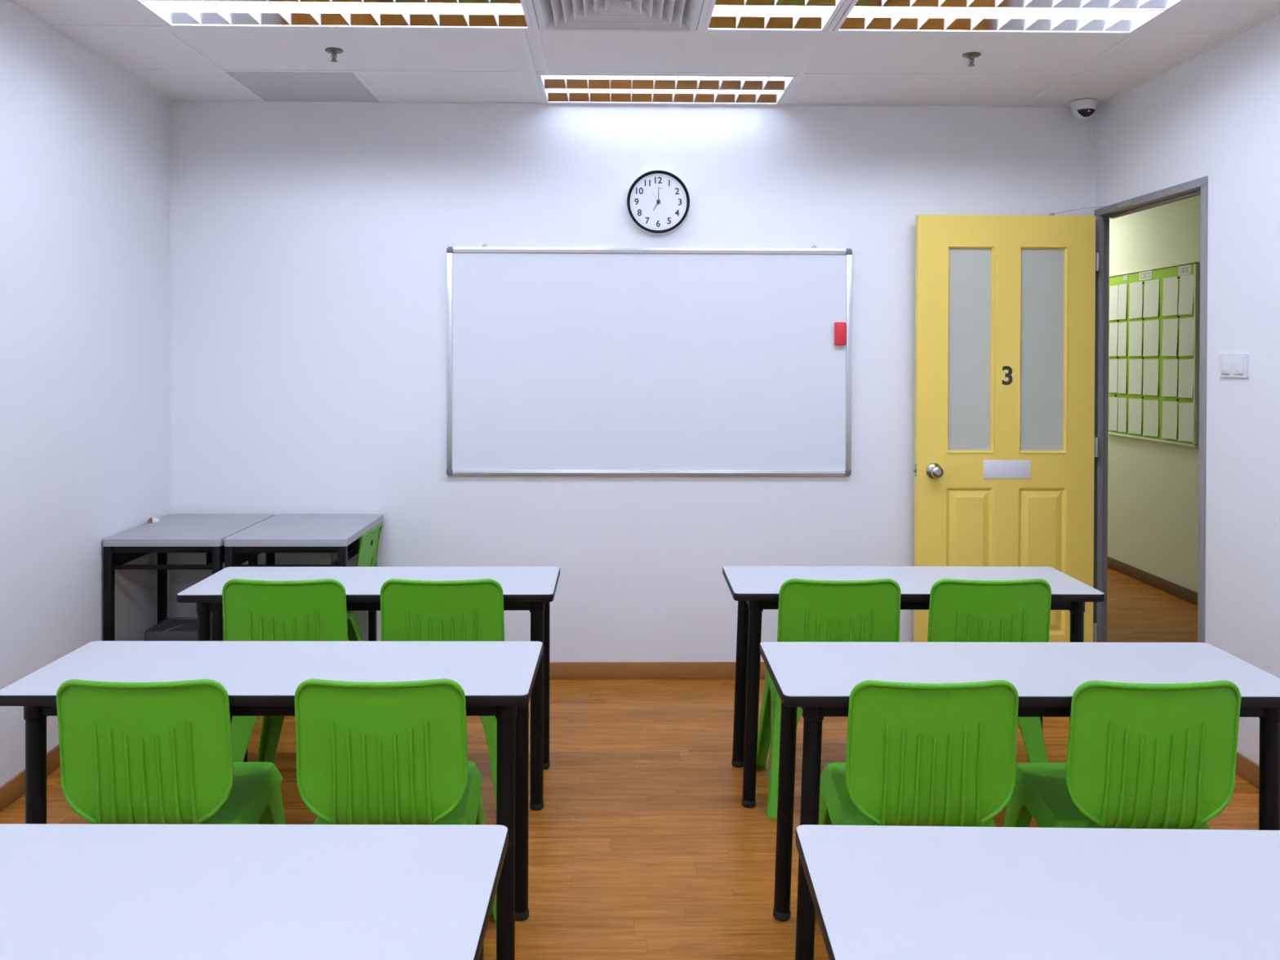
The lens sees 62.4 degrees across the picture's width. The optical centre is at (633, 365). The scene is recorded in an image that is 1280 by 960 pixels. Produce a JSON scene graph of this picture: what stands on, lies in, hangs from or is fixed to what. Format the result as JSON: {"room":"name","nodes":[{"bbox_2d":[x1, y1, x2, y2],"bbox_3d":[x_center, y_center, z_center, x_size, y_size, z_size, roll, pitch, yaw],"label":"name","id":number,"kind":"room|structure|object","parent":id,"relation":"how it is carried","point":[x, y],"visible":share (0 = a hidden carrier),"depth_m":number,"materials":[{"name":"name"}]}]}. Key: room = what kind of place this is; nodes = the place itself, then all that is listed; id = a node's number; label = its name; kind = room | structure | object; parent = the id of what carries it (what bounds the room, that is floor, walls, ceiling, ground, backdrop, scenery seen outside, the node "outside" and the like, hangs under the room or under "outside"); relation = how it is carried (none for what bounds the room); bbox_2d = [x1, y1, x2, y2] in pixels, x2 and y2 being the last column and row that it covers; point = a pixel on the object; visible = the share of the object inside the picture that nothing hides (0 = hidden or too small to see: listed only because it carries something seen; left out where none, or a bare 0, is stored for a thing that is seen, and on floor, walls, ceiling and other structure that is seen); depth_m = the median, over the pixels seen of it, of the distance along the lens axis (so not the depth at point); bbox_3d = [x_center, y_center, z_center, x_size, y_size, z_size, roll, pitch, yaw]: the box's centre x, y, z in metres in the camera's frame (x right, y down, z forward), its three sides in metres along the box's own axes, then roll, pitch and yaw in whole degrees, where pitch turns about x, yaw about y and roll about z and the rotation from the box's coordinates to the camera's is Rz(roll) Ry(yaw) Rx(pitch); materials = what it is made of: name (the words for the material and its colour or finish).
{"room":"classroom","nodes":[
{"label":"classroom","id":0,"kind":"room"},
{"bbox_2d":[0,0,170,786],"bbox_3d":[-2.115,0.086,1.669,0.080,2.893,6.805,0,0,-2],"label":"wall","id":1,"kind":"structure","parent":0,"point":[85,145],"depth_m":4.12,"materials":[{"name":"white paint"}]},
{"bbox_2d":[0,744,60,812],"bbox_3d":[-2.073,1.491,1.673,0.013,0.082,6.790,0,0,-2],"label":"baseboard","id":2,"kind":"structure","parent":1,"relation":"attached to","point":[13,789],"depth_m":3.70,"materials":[{"name":"brown wood"}]},
{"bbox_2d":[4,0,1279,107],"bbox_3d":[0.105,-1.234,1.693,4.544,0.003,6.800,0,0,-1],"label":"trim","id":3,"kind":"structure","parent":1,"relation":"attached to","point":[11,2],"depth_m":5.05,"materials":[{"name":"white paint"}]},
{"bbox_2d":[0,567,1258,959],"bbox_3d":[0.671,1.542,4.972,6.300,0.050,13.500,0,0,-1],"label":"floor","id":4,"kind":"structure","parent":0,"point":[643,844],"depth_m":3.59,"materials":[{"name":"brown wood"}]},
{"bbox_2d":[56,679,285,824],"bbox_3d":[-1.156,1.129,2.698,0.464,0.798,0.504,0,0,-1],"label":"plastic chair","id":5,"kind":"object","parent":4,"relation":"on","point":[159,753],"visible":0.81,"depth_m":2.49,"materials":[{"name":"green plastic"}]},
{"bbox_2d":[144,617,223,640],"bbox_3d":[-1.917,1.325,4.656,0.375,0.374,0.250,0,0,-1],"label":"storage box","id":6,"kind":"object","parent":4,"relation":"on","point":[175,628],"visible":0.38,"depth_m":4.57,"materials":[{"name":"grey plastic"}]},
{"bbox_2d":[102,514,275,640],"bbox_3d":[-1.950,1.111,4.701,0.488,0.800,0.707,0,0,-1],"label":"desk","id":7,"kind":"object","parent":4,"relation":"on","point":[174,533],"visible":0.59,"depth_m":4.38,"materials":[{"name":"laminate"}]},
{"bbox_2d":[146,517,159,523],"bbox_3d":[-2.174,0.699,4.787,0.041,0.021,0.056,0,0,-1],"label":"paper scrap","id":8,"kind":"object","parent":7,"relation":"on","point":[150,520],"visible":1,"depth_m":4.78,"materials":[{"name":"white paper"}]},
{"bbox_2d":[0,823,508,959],"bbox_3d":[-0.848,1.162,1.573,1.270,0.750,0.479,0,0,0],"label":"table","id":9,"kind":"object","parent":4,"relation":"on","point":[68,891],"visible":1,"depth_m":1.58,"materials":[{"name":"white laminate"}]},
{"bbox_2d":[0,640,542,959],"bbox_3d":[-0.889,1.153,2.744,1.270,0.750,0.479,0,0,0],"label":"table","id":10,"kind":"object","parent":4,"relation":"on","point":[496,678],"visible":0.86,"depth_m":2.70,"materials":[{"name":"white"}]},
{"bbox_2d":[222,578,348,763],"bbox_3d":[-1.169,1.113,3.743,0.474,0.816,0.515,0,0,-1],"label":"plastic chair","id":11,"kind":"object","parent":4,"relation":"on","point":[311,610],"visible":0.43,"depth_m":3.52,"materials":[{"name":"green plastic"}]},
{"bbox_2d":[223,514,383,722],"bbox_3d":[-1.444,1.113,4.708,0.508,0.800,0.707,0,0,-1],"label":"desk","id":12,"kind":"object","parent":4,"relation":"on","point":[338,535],"visible":0.47,"depth_m":4.48,"materials":[{"name":"laminate"}]},
{"bbox_2d":[347,523,382,640],"bbox_3d":[-1.432,1.128,4.822,0.485,0.768,0.446,0,0,-1],"label":"plastic chair","id":13,"kind":"object","parent":4,"relation":"on","point":[366,552],"visible":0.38,"depth_m":4.91,"materials":[{"name":"green plastic"}]},
{"bbox_2d":[176,566,559,810],"bbox_3d":[-0.913,1.146,3.807,1.270,0.750,0.479,0,0,-1],"label":"table","id":14,"kind":"object","parent":4,"relation":"on","point":[531,588],"visible":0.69,"depth_m":3.80,"materials":[{"name":"grey laminate"}]},
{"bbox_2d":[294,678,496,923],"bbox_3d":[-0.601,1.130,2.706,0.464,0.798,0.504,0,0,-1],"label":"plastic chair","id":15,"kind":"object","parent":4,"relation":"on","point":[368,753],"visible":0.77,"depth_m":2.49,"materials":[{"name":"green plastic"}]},
{"bbox_2d":[380,578,504,802],"bbox_3d":[-0.645,1.114,3.750,0.474,0.816,0.515,0,0,-1],"label":"plastic chair","id":16,"kind":"object","parent":4,"relation":"on","point":[411,610],"visible":0.39,"depth_m":3.52,"materials":[{"name":"green plastic"}]},
{"bbox_2d":[756,578,900,818],"bbox_3d":[0.688,1.118,3.771,0.474,0.816,0.515,0,0,-1],"label":"plastic chair","id":17,"kind":"object","parent":4,"relation":"on","point":[809,610],"visible":0.41,"depth_m":3.55,"materials":[{"name":"green plastic"}]},
{"bbox_2d":[722,565,1104,808],"bbox_3d":[0.976,1.151,3.844,1.270,0.750,0.479,0,0,0],"label":"table","id":18,"kind":"object","parent":4,"relation":"on","point":[756,588],"visible":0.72,"depth_m":3.82,"materials":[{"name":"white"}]},
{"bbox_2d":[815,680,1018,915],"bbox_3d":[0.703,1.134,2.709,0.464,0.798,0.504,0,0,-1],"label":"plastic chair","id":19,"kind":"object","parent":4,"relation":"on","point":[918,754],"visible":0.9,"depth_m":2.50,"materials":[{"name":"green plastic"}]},
{"bbox_2d":[927,578,1051,763],"bbox_3d":[1.197,1.119,3.778,0.474,0.816,0.515,0,0,-1],"label":"plastic chair","id":20,"kind":"object","parent":4,"relation":"on","point":[961,611],"visible":0.41,"depth_m":3.55,"materials":[{"name":"green plastic"}]},
{"bbox_2d":[760,641,1279,959],"bbox_3d":[0.989,1.159,2.753,1.270,0.750,0.479,0,0,0],"label":"table","id":21,"kind":"object","parent":4,"relation":"on","point":[817,677],"visible":0.76,"depth_m":2.71,"materials":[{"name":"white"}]},
{"bbox_2d":[795,824,1279,959],"bbox_3d":[0.905,1.167,1.566,1.270,0.750,0.479,0,0,1],"label":"table","id":22,"kind":"object","parent":4,"relation":"on","point":[877,892],"visible":1,"depth_m":1.58,"materials":[{"name":"white laminate"}]},
{"bbox_2d":[1003,680,1240,829],"bbox_3d":[1.228,1.135,2.711,0.464,0.798,0.504,0,0,-1],"label":"plastic chair","id":23,"kind":"object","parent":4,"relation":"on","point":[1163,756],"visible":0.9,"depth_m":2.50,"materials":[{"name":"green plastic"}]},
{"bbox_2d":[170,101,1095,662],"bbox_3d":[-0.041,0.067,5.151,4.674,2.893,0.100,0,0,-1],"label":"wall","id":24,"kind":"structure","parent":0,"point":[309,242],"depth_m":5.09,"materials":[{"name":"white paint"}]},
{"bbox_2d":[446,243,852,475],"bbox_3d":[0.077,-0.027,5.087,1.947,1.115,0.028,0,0,-1],"label":"whiteboard","id":25,"kind":"object","parent":24,"relation":"attached to","point":[561,361],"visible":1,"depth_m":5.09,"materials":[{"name":"white plastic"}]},
{"bbox_2d":[834,322,846,345],"bbox_3d":[0.993,-0.153,5.085,0.054,0.111,0.032,0,0,-1],"label":"eraser","id":26,"kind":"object","parent":25,"relation":"attached to","point":[839,327],"visible":1,"depth_m":5.07,"materials":[{"name":"red plastic"}]},
{"bbox_2d":[549,662,765,679],"bbox_3d":[-0.004,1.473,5.104,4.445,0.082,0.013,0,0,-1],"label":"baseboard","id":27,"kind":"structure","parent":24,"relation":"attached to","point":[557,670],"depth_m":5.10,"materials":[{"name":"brown wood"}]},
{"bbox_2d":[626,169,690,235],"bbox_3d":[0.118,-0.784,5.074,0.309,0.309,0.046,0,0,-1],"label":"wall clock","id":28,"kind":"object","parent":24,"relation":"attached to","point":[658,202],"visible":1,"depth_m":5.06,"materials":[{"name":"white plastic"}]},
{"bbox_2d":[11,0,1279,106],"bbox_3d":[0.695,-1.280,4.912,6.010,0.050,13.380,0,0,-1],"label":"ceiling","id":29,"kind":"structure","parent":0,"point":[126,48],"depth_m":4.29,"materials":[{"name":"white paint"}]},
{"bbox_2d":[225,71,378,101],"bbox_3d":[-1.484,-1.268,4.788,0.550,0.013,0.527,0,0,-1],"label":"ceiling panel","id":30,"kind":"object","parent":29,"relation":"attached to","point":[268,86],"visible":0.93,"depth_m":4.76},
{"bbox_2d":[133,0,532,30],"bbox_3d":[-1.042,-1.297,3.646,1.340,0.099,0.544,0,0,-1],"label":"ceiling light","id":31,"kind":"object","parent":29,"relation":"attached to","point":[510,15],"visible":0.99,"depth_m":3.86,"materials":[{"name":"white metal"}]},
{"bbox_2d":[324,47,343,62],"bbox_3d":[-1.194,-1.236,4.211,0.072,0.045,0.072,0,0,-1],"label":"sprinkler","id":32,"kind":"object","parent":29,"relation":"attached to","point":[333,51],"visible":1,"depth_m":4.20,"materials":[{"name":"grey metal"}]},
{"bbox_2d":[533,0,703,32],"bbox_3d":[-0.054,-1.287,3.661,0.586,0.084,0.586,0,0,-1],"label":"ceiling vent","id":33,"kind":"object","parent":29,"relation":"in","point":[553,15],"visible":1,"depth_m":3.79,"materials":[{"name":"white metal"}]},
{"bbox_2d":[50,0,1234,106],"bbox_3d":[0.110,-1.235,1.654,4.522,0.004,6.878,0,0,-1],"label":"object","id":34,"kind":"structure","parent":29,"relation":"attached to","point":[163,27],"depth_m":4.35,"materials":[{"name":"white metal"}]},
{"bbox_2d":[536,73,797,105],"bbox_3d":[0.141,-1.302,4.812,1.124,0.099,0.520,0,0,-1],"label":"ceiling light","id":35,"kind":"object","parent":29,"relation":"attached to","point":[556,88],"visible":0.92,"depth_m":4.81,"materials":[{"name":"white metal"}]},
{"bbox_2d":[702,0,844,31],"bbox_3d":[0.490,-1.293,3.669,0.454,0.099,0.544,0,0,-1],"label":"ceiling light","id":36,"kind":"object","parent":29,"relation":"attached to","point":[726,15],"visible":0.96,"depth_m":3.88,"materials":[{"name":"white metal"}]},
{"bbox_2d":[962,52,981,66],"bbox_3d":[1.358,-1.228,4.248,0.072,0.045,0.072,0,0,-1],"label":"sprinkler","id":37,"kind":"object","parent":29,"relation":"attached to","point":[971,55],"visible":1,"depth_m":4.24,"materials":[{"name":"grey metal"}]},
{"bbox_2d":[832,0,1185,34],"bbox_3d":[1.308,-1.290,3.681,1.122,0.099,0.544,0,0,-1],"label":"ceiling light","id":38,"kind":"object","parent":29,"relation":"attached to","point":[941,16],"visible":0.98,"depth_m":3.83,"materials":[{"name":"white metal"}]},
{"bbox_2d":[1070,98,1097,119],"bbox_3d":[2.133,-1.210,5.009,0.117,0.080,0.117,0,0,-1],"label":"security camera","id":39,"kind":"object","parent":29,"relation":"attached to","point":[1084,108],"visible":1,"depth_m":4.97,"materials":[{"name":"white plastic"}]},
{"bbox_2d":[532,0,831,26],"bbox_3d":[0.053,-1.375,1.691,4.750,0.040,7.000,0,0,-1],"label":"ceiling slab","id":40,"kind":"structure","parent":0,"point":[532,0],"depth_m":4.12,"materials":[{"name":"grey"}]},
{"bbox_2d":[1107,195,1200,592],"bbox_3d":[2.919,0.123,7.006,1.450,2.773,9.280,0,0,-1],"label":"wall","id":41,"kind":"structure","parent":0,"point":[1153,486],"depth_m":7.22,"materials":[{"name":"white paint"}]},
{"bbox_2d":[1107,556,1197,605],"bbox_3d":[3.554,1.471,7.015,0.013,0.080,9.100,0,0,-1],"label":"baseboard","id":42,"kind":"structure","parent":41,"relation":"attached to","point":[1188,595],"depth_m":7.19,"materials":[{"name":"brown wood"}]},
{"bbox_2d":[1108,262,1199,447],"bbox_3d":[3.549,-0.073,7.284,0.024,1.175,1.220,0,0,-1],"label":"noticeboard","id":43,"kind":"object","parent":41,"relation":"attached to","point":[1160,274],"visible":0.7,"depth_m":7.11,"materials":[{"name":"green fabric"}]},
{"bbox_2d":[1108,396,1117,431],"bbox_3d":[3.529,0.355,7.782,0.009,0.250,0.140,0,0,-1],"label":"paper sheet","id":44,"kind":"object","parent":43,"relation":"attached to","point":[1113,411],"visible":0.98,"depth_m":7.78,"materials":[{"name":"white paper"}]},
{"bbox_2d":[1108,359,1117,392],"bbox_3d":[3.531,0.076,7.782,0.008,0.246,0.131,0,-1,-1],"label":"paper sheet","id":45,"kind":"object","parent":43,"relation":"attached to","point":[1113,380],"visible":0.99,"depth_m":7.78,"materials":[{"name":"white paper"}]},
{"bbox_2d":[1108,284,1118,319],"bbox_3d":[3.532,-0.463,7.781,0.008,0.253,0.131,0,0,-1],"label":"paper sheet","id":46,"kind":"object","parent":43,"relation":"attached to","point":[1113,290],"visible":1,"depth_m":7.78,"materials":[{"name":"white paper"}]},
{"bbox_2d":[1108,322,1118,355],"bbox_3d":[3.531,-0.192,7.782,0.009,0.245,0.131,0,0,-1],"label":"paper sheet","id":47,"kind":"object","parent":43,"relation":"attached to","point":[1113,344],"visible":0.97,"depth_m":7.78,"materials":[{"name":"white paper"}]},
{"bbox_2d":[1117,397,1126,431],"bbox_3d":[3.532,0.356,7.644,0.006,0.251,0.138,0,0,-1],"label":"paper sheet","id":48,"kind":"object","parent":43,"relation":"attached to","point":[1122,402],"visible":1,"depth_m":7.65,"materials":[{"name":"white paper"}]},
{"bbox_2d":[1117,359,1126,393],"bbox_3d":[3.532,0.077,7.645,0.007,0.246,0.128,0,-1,-1],"label":"paper sheet","id":49,"kind":"object","parent":43,"relation":"attached to","point":[1122,375],"visible":1,"depth_m":7.65,"materials":[{"name":"white paper"}]},
{"bbox_2d":[1117,322,1126,355],"bbox_3d":[3.534,-0.191,7.645,0.006,0.245,0.128,0,0,-1],"label":"paper sheet","id":50,"kind":"object","parent":43,"relation":"attached to","point":[1122,344],"visible":1,"depth_m":7.65,"materials":[{"name":"white paper"}]},
{"bbox_2d":[1117,284,1127,319],"bbox_3d":[3.534,-0.462,7.645,0.007,0.253,0.128,0,1,-1],"label":"paper sheet","id":51,"kind":"object","parent":43,"relation":"attached to","point":[1122,288],"visible":1,"depth_m":7.65,"materials":[{"name":"white paper"}]},
{"bbox_2d":[1123,274,1127,280],"bbox_3d":[3.540,-0.634,7.609,0.002,0.038,0.063,0,0,-1],"label":"card","id":52,"kind":"object","parent":43,"relation":"attached to","point":[1125,277],"visible":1,"depth_m":7.61,"materials":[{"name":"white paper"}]},
{"bbox_2d":[1128,359,1142,394],"bbox_3d":[3.536,0.078,7.452,0.006,0.246,0.186,0,0,-1],"label":"paper sheet","id":53,"kind":"object","parent":43,"relation":"attached to","point":[1135,365],"visible":1,"depth_m":7.45,"materials":[{"name":"white paper"}]},
{"bbox_2d":[1128,398,1142,434],"bbox_3d":[3.534,0.357,7.452,0.007,0.246,0.186,0,-1,-1],"label":"paper sheet","id":54,"kind":"object","parent":43,"relation":"attached to","point":[1135,405],"visible":1,"depth_m":7.45,"materials":[{"name":"white paper"}]},
{"bbox_2d":[1128,320,1142,355],"bbox_3d":[3.536,-0.189,7.450,0.007,0.245,0.186,0,0,-1],"label":"paper sheet","id":55,"kind":"object","parent":43,"relation":"attached to","point":[1135,327],"visible":1,"depth_m":7.45,"materials":[{"name":"white paper"}]},
{"bbox_2d":[1128,280,1142,319],"bbox_3d":[3.537,-0.460,7.447,0.006,0.253,0.186,0,-1,-1],"label":"paper sheet","id":56,"kind":"object","parent":43,"relation":"attached to","point":[1135,288],"visible":1,"depth_m":7.45,"materials":[{"name":"white paper"}]},
{"bbox_2d":[1138,270,1151,280],"bbox_3d":[3.544,-0.625,7.320,0.002,0.059,0.174,0,0,-1],"label":"card","id":57,"kind":"object","parent":43,"relation":"attached to","point":[1144,275],"visible":1,"depth_m":7.31,"materials":[{"name":"white paper"}]},
{"bbox_2d":[1142,400,1158,436],"bbox_3d":[3.538,0.359,7.234,0.007,0.246,0.201,0,-1,-1],"label":"paper sheet","id":58,"kind":"object","parent":43,"relation":"attached to","point":[1150,406],"visible":1,"depth_m":7.23,"materials":[{"name":"white paper"}]},
{"bbox_2d":[1142,359,1158,395],"bbox_3d":[3.539,0.080,7.234,0.008,0.246,0.201,0,0,-1],"label":"paper sheet","id":59,"kind":"object","parent":43,"relation":"attached to","point":[1150,386],"visible":1,"depth_m":7.24,"materials":[{"name":"white paper"}]},
{"bbox_2d":[1142,279,1159,317],"bbox_3d":[3.540,-0.459,7.232,0.008,0.253,0.201,0,0,-1],"label":"paper sheet","id":60,"kind":"object","parent":43,"relation":"attached to","point":[1151,297],"visible":1,"depth_m":7.23,"materials":[{"name":"white paper"}]},
{"bbox_2d":[1142,320,1159,355],"bbox_3d":[3.540,-0.188,7.232,0.007,0.245,0.201,0,0,-1],"label":"paper sheet","id":61,"kind":"object","parent":43,"relation":"attached to","point":[1151,327],"visible":1,"depth_m":7.23,"materials":[{"name":"white paper"}]},
{"bbox_2d":[1161,401,1177,439],"bbox_3d":[3.542,0.360,6.986,0.010,0.246,0.187,0,-1,-1],"label":"paper sheet","id":62,"kind":"object","parent":43,"relation":"attached to","point":[1169,428],"visible":1,"depth_m":6.99,"materials":[{"name":"white paper"}]},
{"bbox_2d":[1161,359,1177,396],"bbox_3d":[3.543,0.081,6.985,0.009,0.246,0.187,0,-1,-1],"label":"paper sheet","id":63,"kind":"object","parent":43,"relation":"attached to","point":[1170,368],"visible":1,"depth_m":6.98,"materials":[{"name":"white paper"}]},
{"bbox_2d":[1161,318,1177,355],"bbox_3d":[3.543,-0.186,6.987,0.010,0.245,0.187,0,1,-1],"label":"paper sheet","id":64,"kind":"object","parent":43,"relation":"attached to","point":[1170,332],"visible":1,"depth_m":6.99,"materials":[{"name":"white paper"}]},
{"bbox_2d":[1162,275,1177,315],"bbox_3d":[3.544,-0.457,6.983,0.009,0.253,0.187,0,0,-1],"label":"paper sheet","id":65,"kind":"object","parent":43,"relation":"attached to","point":[1170,304],"visible":1,"depth_m":6.98,"materials":[{"name":"white paper"}]},
{"bbox_2d":[1178,264,1191,275],"bbox_3d":[3.552,-0.615,6.812,0.002,0.058,0.146,0,0,-1],"label":"card","id":66,"kind":"object","parent":43,"relation":"attached to","point":[1186,269],"visible":1,"depth_m":6.81,"materials":[{"name":"white paper"}]},
{"bbox_2d":[1177,359,1193,397],"bbox_3d":[3.545,0.083,6.786,0.010,0.246,0.171,0,-1,-1],"label":"paper sheet","id":67,"kind":"object","parent":43,"relation":"attached to","point":[1186,366],"visible":1,"depth_m":6.79,"materials":[{"name":"white paper"}]},
{"bbox_2d":[1177,402,1193,441],"bbox_3d":[3.545,0.362,6.786,0.009,0.252,0.180,0,0,-1],"label":"paper sheet","id":68,"kind":"object","parent":43,"relation":"attached to","point":[1185,409],"visible":1,"depth_m":6.79,"materials":[{"name":"white paper"}]},
{"bbox_2d":[1177,274,1194,314],"bbox_3d":[3.547,-0.456,6.787,0.010,0.253,0.171,0,1,-1],"label":"paper sheet","id":69,"kind":"object","parent":43,"relation":"attached to","point":[1186,282],"visible":1,"depth_m":6.79,"materials":[{"name":"white paper"}]},
{"bbox_2d":[1178,316,1193,355],"bbox_3d":[3.547,-0.185,6.785,0.009,0.245,0.171,0,-1,-1],"label":"paper sheet","id":70,"kind":"object","parent":43,"relation":"attached to","point":[1186,324],"visible":1,"depth_m":6.78,"materials":[{"name":"white paper"}]},
{"bbox_2d":[1094,13,1279,765],"bbox_3d":[2.360,0.098,1.736,0.060,2.893,6.801,0,0,-2],"label":"wall","id":71,"kind":"structure","parent":0,"point":[1215,114],"depth_m":3.99,"materials":[{"name":"white paint"}]},
{"bbox_2d":[1093,176,1208,642],"bbox_3d":[2.279,0.387,4.650,0.096,2.275,0.951,0,0,-1],"label":"trim","id":72,"kind":"structure","parent":71,"relation":"attached to","point":[1199,186],"depth_m":5.07,"materials":[{"name":"grey metal"}]},
{"bbox_2d":[913,204,1117,642],"bbox_3d":[1.785,0.384,5.003,0.909,2.256,0.182,0,0,4],"label":"door","id":73,"kind":"structure","parent":72,"relation":"attached to","point":[1006,446],"depth_m":5.02,"materials":[{"name":"yellow paint"}]},
{"bbox_2d":[1218,353,1248,377],"bbox_3d":[2.260,0.000,3.987,0.016,0.092,0.178,0,0,-2],"label":"light switch","id":74,"kind":"object","parent":71,"relation":"attached to","point":[1230,365],"visible":1,"depth_m":3.97,"materials":[{"name":"white plastic"}]},
{"bbox_2d":[1235,751,1259,788],"bbox_3d":[2.333,1.507,1.266,0.013,0.082,5.840,0,0,-2],"label":"baseboard","id":75,"kind":"structure","parent":71,"relation":"attached to","point":[1246,769],"depth_m":3.88,"materials":[{"name":"brown wood"}]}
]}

